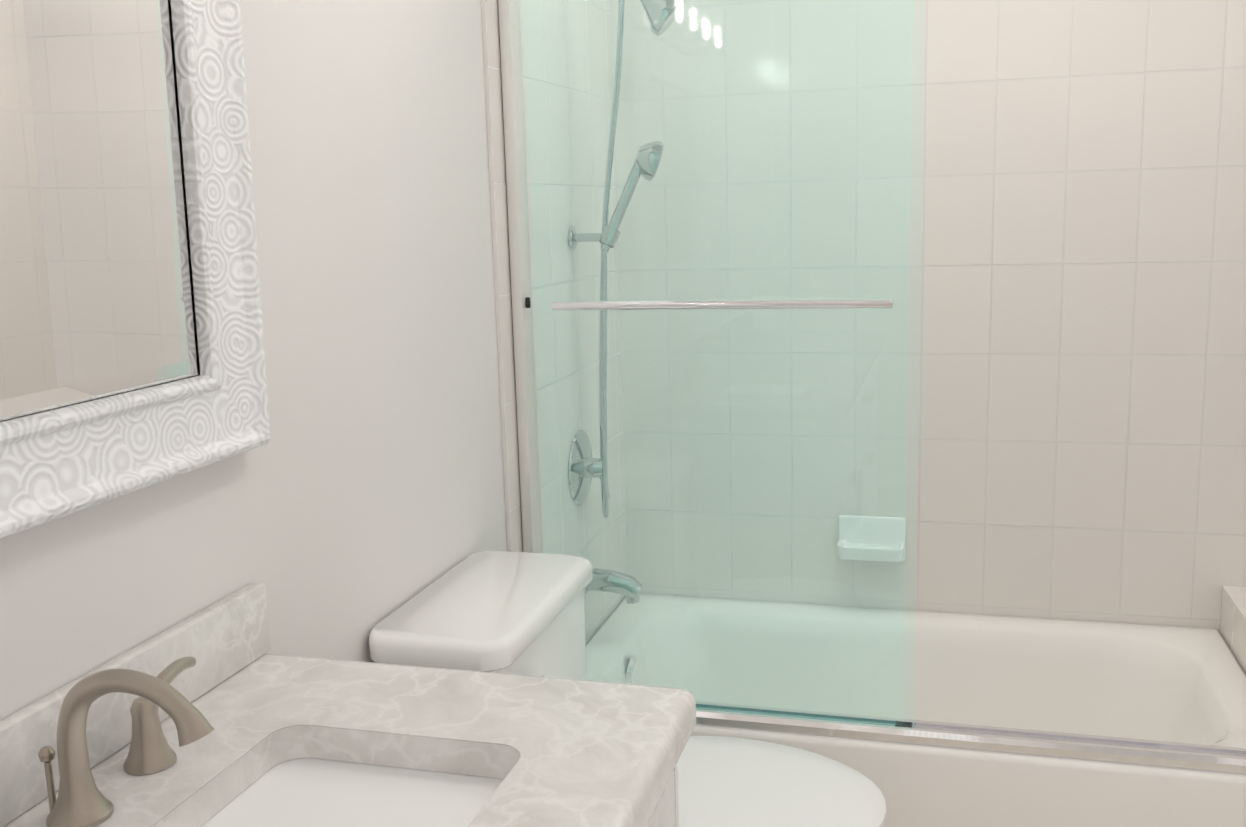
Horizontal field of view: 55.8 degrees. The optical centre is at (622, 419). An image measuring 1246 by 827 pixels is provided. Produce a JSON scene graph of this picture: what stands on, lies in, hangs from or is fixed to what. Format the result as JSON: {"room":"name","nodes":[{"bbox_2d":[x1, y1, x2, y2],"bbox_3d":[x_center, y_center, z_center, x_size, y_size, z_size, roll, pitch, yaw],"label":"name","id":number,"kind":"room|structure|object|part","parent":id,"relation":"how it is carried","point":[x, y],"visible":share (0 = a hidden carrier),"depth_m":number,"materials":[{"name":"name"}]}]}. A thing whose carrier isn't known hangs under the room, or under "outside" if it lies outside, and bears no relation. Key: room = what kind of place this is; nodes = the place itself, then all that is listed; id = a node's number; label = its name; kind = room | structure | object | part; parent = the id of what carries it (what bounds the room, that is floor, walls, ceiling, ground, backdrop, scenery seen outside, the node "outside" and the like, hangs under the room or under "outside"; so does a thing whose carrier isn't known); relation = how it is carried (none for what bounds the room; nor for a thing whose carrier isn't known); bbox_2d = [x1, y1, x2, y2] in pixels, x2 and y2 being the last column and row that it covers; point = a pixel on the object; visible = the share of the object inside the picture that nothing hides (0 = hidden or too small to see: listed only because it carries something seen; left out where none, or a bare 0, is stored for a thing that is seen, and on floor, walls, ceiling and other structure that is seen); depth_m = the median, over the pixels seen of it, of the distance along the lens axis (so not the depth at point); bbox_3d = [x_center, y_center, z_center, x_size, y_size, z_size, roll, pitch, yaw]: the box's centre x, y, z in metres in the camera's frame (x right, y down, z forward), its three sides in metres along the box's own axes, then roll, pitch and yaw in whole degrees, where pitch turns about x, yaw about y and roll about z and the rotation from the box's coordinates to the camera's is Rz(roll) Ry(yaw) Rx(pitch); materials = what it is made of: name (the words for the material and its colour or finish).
{"room":"bathroom","nodes":[
{"label":"bathroom","id":0,"kind":"room"},
{"bbox_2d":[0,583,269,782],"bbox_3d":[-0.672,0.395,0.589,0.019,0.085,1.758,1,11,16],"label":"backsplash","id":1,"kind":"structure","parent":0,"relation":"attached to","point":[236,628],"depth_m":1.31,"materials":[{"name":"white stone"}]},
{"bbox_2d":[0,0,506,720],"bbox_3d":[-0.642,-0.066,0.929,0.120,2.500,4.462,1,11,16],"label":"wall","id":2,"kind":"structure","parent":0,"point":[350,504],"depth_m":1.61,"materials":[{"name":"white paint"}]},
{"bbox_2d":[0,0,270,538],"bbox_3d":[-0.549,-0.239,0.933,0.034,0.697,0.854,2,11,15],"label":"mirror","id":3,"kind":"object","parent":2,"relation":"attached to","point":[132,356],"visible":1,"depth_m":1.16,"materials":[{"name":"white metal"}]},
{"bbox_2d":[481,0,626,644],"bbox_3d":[-0.124,-0.368,2.525,0.008,2.499,0.810,1,11,16],"label":"wall tile","id":4,"kind":"structure","parent":2,"relation":"attached to","point":[497,162],"depth_m":2.50,"materials":[{"name":"white tile"}]},
{"bbox_2d":[568,0,684,603],"bbox_3d":[0.018,-0.295,2.543,0.258,1.438,0.183,1,11,16],"label":"shower fixture","id":5,"kind":"object","parent":4,"relation":"attached to","point":[651,11],"depth_m":2.54,"materials":[{"name":"silver metal"}]},
{"bbox_3d":[0.282,1.231,0.912,1.960,0.100,4.462,1,11,16],"label":"floor","id":6,"kind":"structure","parent":0,"visible":0},
{"bbox_2d":[369,551,885,826],"bbox_3d":[0.044,0.640,1.854,0.723,0.742,0.454,1,11,16],"label":"toilet","id":7,"kind":"object","parent":6,"relation":"on","point":[512,612],"visible":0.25,"depth_m":1.79,"materials":[{"name":"white ceramic"}]},
{"bbox_3d":[-0.208,0.291,1.860,0.217,0.042,0.454,1,11,16],"label":"tank lid","id":8,"kind":"part","parent":7,"relation":"part of","materials":[{"name":"white ceramic"}]},
{"bbox_3d":[0.169,0.574,1.807,0.460,0.028,0.380,1,11,16],"label":"lid","id":9,"kind":"part","parent":7,"relation":"part of","materials":[{"name":"white plastic"}]},
{"bbox_2d":[640,719,695,826],"bbox_3d":[-0.397,0.862,0.601,0.559,0.775,1.742,1,11,16],"label":"bathroom vanity","id":10,"kind":"object","parent":6,"relation":"on","point":[664,811],"depth_m":1.25,"materials":[{"name":"white paint"}]},
{"bbox_2d":[100,654,695,826],"bbox_3d":[-0.416,0.461,0.529,0.546,0.040,1.758,1,11,16],"label":"countertop","id":11,"kind":"structure","parent":10,"relation":"on","point":[575,752],"depth_m":1.20,"materials":[{"name":"white stone"}]},
{"bbox_2d":[0,643,231,826],"bbox_3d":[-0.430,0.282,1.012,0.177,0.143,0.388,1,11,16],"label":"faucet","id":12,"kind":"object","parent":11,"relation":"on","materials":[{"name":"beige metal"}]},
{"bbox_2d":[188,743,507,826],"bbox_3d":[-0.276,0.464,1.003,0.320,0.165,0.480,1,11,16],"label":"sink","id":13,"kind":"object","parent":11,"relation":"in","point":[300,786],"depth_m":1.15,"materials":[{"name":"white ceramic"}]},
{"bbox_2d":[585,594,1245,826],"bbox_3d":[0.589,0.700,2.539,1.397,0.350,0.764,1,11,16],"label":"bathtub","id":14,"kind":"object","parent":6,"relation":"on","point":[1160,683],"visible":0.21,"depth_m":2.68,"materials":[{"name":"white ceramic"}]},
{"bbox_2d":[498,0,1245,773],"bbox_3d":[0.613,-0.208,1.994,1.701,1.627,0.088,1,11,16],"label":"frame","id":15,"kind":"object","parent":14,"relation":"on","point":[1084,746],"visible":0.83,"depth_m":2.15,"materials":[{"name":"silver metal"}]},
{"bbox_3d":[-0.085,-0.212,2.173,0.014,0.014,0.039,1,11,16],"label":"towel bar post","id":16,"kind":"part","parent":15,"relation":"part of","materials":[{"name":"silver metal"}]},
{"bbox_3d":[0.167,-0.206,2.143,0.690,1.573,0.006,1,11,16],"label":"glass","id":17,"kind":"part","parent":15,"relation":"part of","materials":[{"name":"clear glass"}]},
{"bbox_3d":[0.168,-0.203,2.128,0.720,1.573,0.006,1,11,16],"label":"glass","id":18,"kind":"part","parent":15,"relation":"part of","materials":[{"name":"clear glass"}]},
{"bbox_3d":[0.426,-0.202,2.031,0.014,0.014,0.039,1,11,16],"label":"towel bar post","id":19,"kind":"part","parent":15,"relation":"part of","materials":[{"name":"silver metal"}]},
{"bbox_3d":[0.825,-0.435,2.737,1.720,2.500,0.122,1,11,16],"label":"wall","id":20,"kind":"structure","parent":0,"visible":0},
{"bbox_2d":[837,515,905,561],"bbox_3d":[0.594,0.294,2.820,0.160,0.110,0.084,1,11,16],"label":"soap shelf","id":21,"kind":"object","parent":20,"relation":"attached to","point":[857,530],"depth_m":2.84,"materials":[{"name":"white ceramic"}]},
{"bbox_2d":[610,0,1245,631],"bbox_3d":[0.807,-0.423,2.675,1.704,2.499,0.008,1,11,16],"label":"wall tile","id":22,"kind":"structure","parent":20,"relation":"attached to","point":[1076,342],"depth_m":2.72,"materials":[{"name":"white tile"}]},
{"bbox_3d":[1.408,0.673,2.293,0.296,0.444,0.783,1,11,16],"label":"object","id":23,"kind":"object","parent":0,"visible":0},
{"bbox_2d":[1220,588,1245,674],"bbox_3d":[1.263,0.670,2.334,0.006,0.444,0.783,1,11,16],"label":"tile","id":24,"kind":"structure","parent":23,"relation":"attached to","point":[1233,628],"depth_m":2.55,"materials":[{"name":"white tile"}]},
{"bbox_2d":[1222,586,1245,621],"bbox_3d":[1.398,0.452,2.252,0.302,0.006,0.789,1,11,16],"label":"ledge","id":25,"kind":"object","parent":23,"relation":"on","point":[1236,595],"depth_m":2.59,"materials":[{"name":"white tile"}]}
]}

